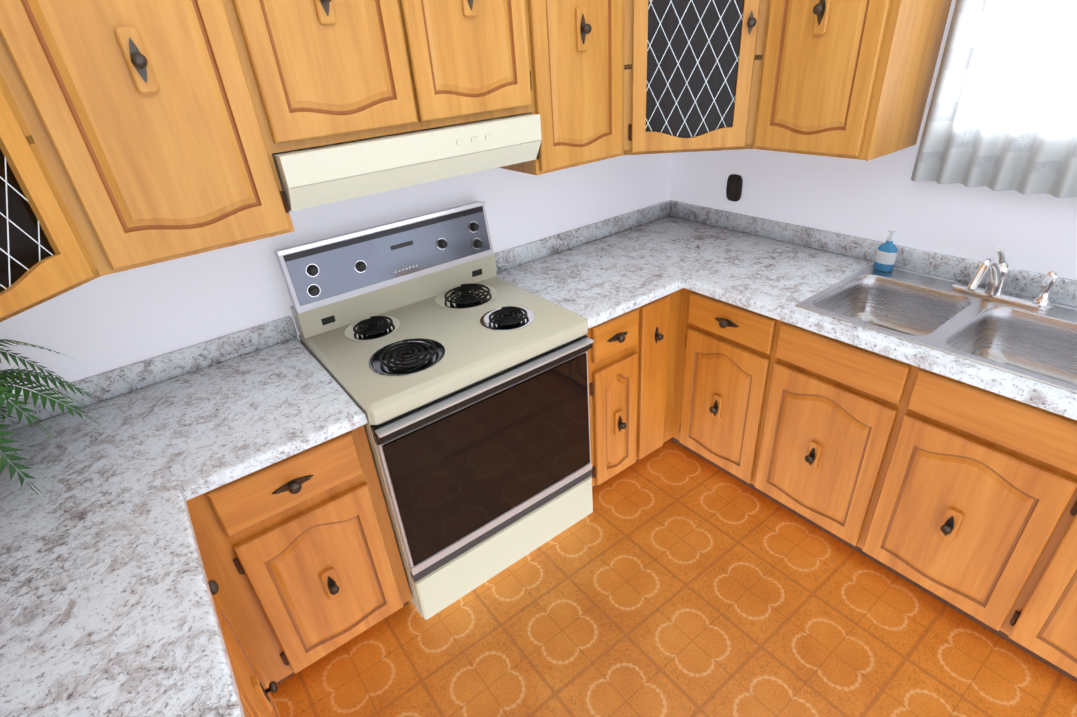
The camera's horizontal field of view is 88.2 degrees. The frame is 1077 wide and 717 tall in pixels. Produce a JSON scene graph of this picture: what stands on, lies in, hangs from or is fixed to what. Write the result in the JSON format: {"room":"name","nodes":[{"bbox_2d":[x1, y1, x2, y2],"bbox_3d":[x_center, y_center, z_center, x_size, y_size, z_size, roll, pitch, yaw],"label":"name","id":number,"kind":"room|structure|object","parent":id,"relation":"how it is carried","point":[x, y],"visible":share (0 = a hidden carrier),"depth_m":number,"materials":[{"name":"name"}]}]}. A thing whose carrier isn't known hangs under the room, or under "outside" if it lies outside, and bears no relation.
{"room":"kitchen","nodes":[
{"label":"kitchen","id":0,"kind":"room"},
{"bbox_2d":[0,153,671,401],"bbox_3d":[-0.569,-0.560,2.026,3.220,2.550,0.100,-24,35,-30],"label":"wall","id":1,"kind":"structure","parent":0,"point":[101,324],"depth_m":1.81,"materials":[{"name":"paint"}]},
{"bbox_2d":[0,72,99,321],"bbox_3d":[-1.296,-0.463,0.910,0.682,0.886,0.682,-24,35,-30],"label":"upper cabinet","id":2,"kind":"object","parent":1,"relation":"attached to","point":[45,256],"visible":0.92,"depth_m":1.12,"materials":[{"name":"brown wood"}]},
{"bbox_2d":[0,0,294,275],"bbox_3d":[-0.962,-0.707,1.289,0.445,0.888,0.371,-24,35,-30],"label":"upper cabinet","id":3,"kind":"object","parent":1,"relation":"attached to","point":[161,131],"depth_m":1.23,"materials":[{"name":"brown wood"}]},
{"bbox_2d":[240,0,431,151],"bbox_3d":[-0.621,-0.856,1.502,0.413,0.888,0.371,-24,35,-30],"label":"upper cabinet","id":4,"kind":"object","parent":1,"relation":"attached to","point":[332,71],"depth_m":1.42,"materials":[{"name":"brown wood"}]},
{"bbox_2d":[272,113,541,210],"bbox_3d":[-0.428,-0.649,1.754,0.815,0.143,0.388,-24,35,-30],"label":"range hood","id":5,"kind":"object","parent":4,"relation":"attached to","point":[310,177],"visible":0.9,"depth_m":1.58,"materials":[{"name":"beige metal"}]},
{"bbox_2d":[412,0,547,174],"bbox_3d":[-0.292,-1.000,1.706,0.412,0.888,0.371,-24,35,-30],"label":"upper cabinet","id":6,"kind":"object","parent":1,"relation":"attached to","point":[480,59],"depth_m":1.64,"materials":[{"name":"brown wood"}]},
{"bbox_2d":[540,0,623,172],"bbox_3d":[0.038,-1.144,1.912,0.418,0.888,0.371,-24,35,-30],"label":"upper cabinet","id":7,"kind":"object","parent":1,"relation":"attached to","point":[582,41],"depth_m":1.88,"materials":[{"name":"brown wood"}]},
{"bbox_2d":[624,0,768,154],"bbox_3d":[0.557,-1.270,2.061,0.694,0.886,0.694,-24,35,-30],"label":"upper cabinet","id":8,"kind":"object","parent":1,"relation":"attached to","point":[692,71],"visible":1,"depth_m":1.95,"materials":[{"name":"brown wood"}]},
{"bbox_2d":[270,439,1076,716],"bbox_3d":[1.019,1.474,0.909,3.220,0.100,5.060,-24,35,-30],"label":"floor","id":9,"kind":"structure","parent":0,"point":[669,578],"depth_m":1.85,"materials":[{"name":"tile"}]},
{"bbox_2d":[207,578,279,716],"bbox_3d":[-0.930,0.906,1.201,0.601,0.874,0.370,-24,35,-30],"label":"base cabinet","id":10,"kind":"object","parent":9,"relation":"on","point":[256,699],"depth_m":1.36,"materials":[{"name":"brown wood"}]},
{"bbox_2d":[0,316,367,716],"bbox_3d":[-0.406,0.609,0.638,1.081,0.120,2.907,-24,35,-30],"label":"countertop","id":11,"kind":"structure","parent":10,"relation":"on","point":[107,607],"depth_m":1.23,"materials":[{"name":"stone"}]},
{"bbox_2d":[228,654,262,716],"bbox_3d":[-0.634,1.081,0.851,0.601,0.874,0.611,-24,35,-30],"label":"base cabinet","id":12,"kind":"object","parent":9,"relation":"on","point":[250,707],"depth_m":1.18,"materials":[{"name":"brown wood"}]},
{"bbox_2d":[186,425,411,687],"bbox_3d":[-0.822,0.536,1.836,0.501,0.874,0.644,-24,35,-30],"label":"base cabinet","id":13,"kind":"object","parent":9,"relation":"on","point":[301,560],"visible":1,"depth_m":1.59,"materials":[{"name":"brown wood"}]},
{"bbox_2d":[274,201,593,619],"bbox_3d":[-0.306,0.162,2.052,0.789,1.235,0.672,-24,35,-30],"label":"electric range","id":14,"kind":"object","parent":9,"relation":"on","point":[452,364],"visible":1,"depth_m":1.87,"materials":[{"name":"beige metal"}]},
{"bbox_2d":[586,289,681,488],"bbox_3d":[0.231,0.075,2.493,0.560,0.874,0.644,-24,35,-30],"label":"base cabinet","id":15,"kind":"object","parent":9,"relation":"on","point":[632,363],"visible":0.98,"depth_m":2.25,"materials":[{"name":"brown wood"}]},
{"bbox_2d":[494,227,681,328],"bbox_3d":[0.160,-0.345,2.231,0.480,0.120,0.632,-24,35,-30],"label":"countertop","id":16,"kind":"structure","parent":15,"relation":"on","point":[597,273],"depth_m":2.29,"materials":[{"name":"stone"}]},
{"bbox_2d":[670,293,681,441],"bbox_3d":[0.672,-0.122,2.775,0.601,0.874,0.634,-24,35,-30],"label":"base cabinet","id":17,"kind":"object","parent":9,"relation":"on","point":[680,328],"depth_m":2.42,"materials":[{"name":"brown wood"}]},
{"bbox_2d":[598,204,773,251],"bbox_3d":[0.609,-0.534,2.498,0.390,0.120,0.657,-24,35,-30],"label":"countertop","id":18,"kind":"structure","parent":17,"relation":"on","point":[707,231],"depth_m":2.67,"materials":[{"name":"stone"}]},
{"bbox_2d":[582,200,1076,419],"bbox_3d":[1.298,-0.137,1.702,0.660,0.120,2.907,-24,35,-30],"label":"countertop","id":19,"kind":"structure","parent":17,"relation":"on","point":[771,271],"depth_m":2.02,"materials":[{"name":"stone"}]},
{"bbox_2d":[794,264,1076,392],"bbox_3d":[1.322,-0.054,1.759,0.528,0.175,0.808,-24,35,-30],"label":"double-bowl sink","id":20,"kind":"object","parent":19,"relation":"in","point":[1019,340],"visible":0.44,"depth_m":1.78,"materials":[{"name":"silver metal"}]},
{"bbox_2d":[873,230,897,271],"bbox_3d":[1.278,-0.395,2.035,0.042,0.148,0.068,-24,35,-30],"label":"soap bottle","id":21,"kind":"object","parent":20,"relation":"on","point":[886,255],"visible":1,"depth_m":2.03,"materials":[{"name":"blue plastic"}]},
{"bbox_2d":[951,247,1058,310],"bbox_3d":[1.405,-0.243,1.707,0.276,0.191,0.270,-24,35,-30],"label":"chrome faucet","id":22,"kind":"object","parent":19,"relation":"on","point":[1000,269],"visible":1,"depth_m":1.74,"materials":[{"name":"silver metal"}]},
{"bbox_2d":[674,288,769,484],"bbox_3d":[0.978,0.060,2.412,0.601,0.874,0.382,-24,35,-30],"label":"base cabinet","id":23,"kind":"object","parent":9,"relation":"on","point":[722,354],"depth_m":2.24,"materials":[{"name":"brown wood"}]},
{"bbox_2d":[746,317,905,547],"bbox_3d":[1.224,0.206,2.120,0.601,0.874,0.436,-24,35,-30],"label":"base cabinet","id":24,"kind":"object","parent":9,"relation":"on","point":[825,403],"depth_m":1.94,"materials":[{"name":"brown wood"}]},
{"bbox_2d":[852,363,1076,632],"bbox_3d":[1.485,0.360,1.810,0.601,0.874,0.430,-24,35,-30],"label":"base cabinet","id":25,"kind":"object","parent":9,"relation":"on","point":[958,496],"depth_m":1.62,"materials":[{"name":"brown wood"}]},
{"bbox_2d":[994,484,1076,682],"bbox_3d":[1.740,0.511,1.508,0.601,0.874,0.416,-24,35,-30],"label":"base cabinet","id":26,"kind":"object","parent":9,"relation":"on","point":[1041,621],"depth_m":1.54,"materials":[{"name":"brown wood"}]},
{"bbox_2d":[670,0,1076,279],"bbox_3d":[2.164,-0.218,1.030,0.100,2.550,4.860,-24,35,-30],"label":"wall","id":27,"kind":"structure","parent":0,"point":[878,199],"depth_m":2.05,"materials":[{"name":"paint"}]},
{"bbox_2d":[726,174,742,201],"bbox_3d":[0.896,-0.782,2.549,0.013,0.120,0.080,-24,35,-30],"label":"electrical outlet","id":28,"kind":"object","parent":27,"relation":"attached to","point":[734,187],"visible":1,"depth_m":2.54,"materials":[{"name":"brown plastic"}]},
{"bbox_2d":[752,0,951,160],"bbox_3d":[1.000,-1.129,1.747,0.400,0.891,0.441,-24,35,-30],"label":"upper cabinet","id":29,"kind":"object","parent":27,"relation":"attached to","point":[850,79],"visible":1,"depth_m":1.75,"materials":[{"name":"brown wood"}]},
{"bbox_3d":[-1.396,0.211,1.343,0.120,0.172,0.120,-24,35,-30],"label":"pot","id":30,"kind":"object","parent":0,"visible":0},
{"bbox_2d":[0,339,107,495],"bbox_3d":[-1.330,0.160,1.283,0.520,0.303,0.511,-24,35,-30],"label":"fronds","id":31,"kind":"object","parent":30,"relation":"in","point":[5,374],"visible":0.96,"depth_m":1.33,"materials":[{"name":"green plant"}]},
{"bbox_3d":[1.516,-1.353,1.099,0.068,0.016,0.937,-24,35,-30],"label":"curtain","id":32,"kind":"object","parent":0,"visible":0},
{"bbox_2d":[911,0,1076,197],"bbox_3d":[1.528,-0.915,1.334,0.052,1.060,0.922,-24,35,-30],"label":"curtain","id":33,"kind":"object","parent":32,"relation":"hanging from","point":[1002,114],"visible":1,"depth_m":1.65,"materials":[{"name":"fabric"}]}
]}

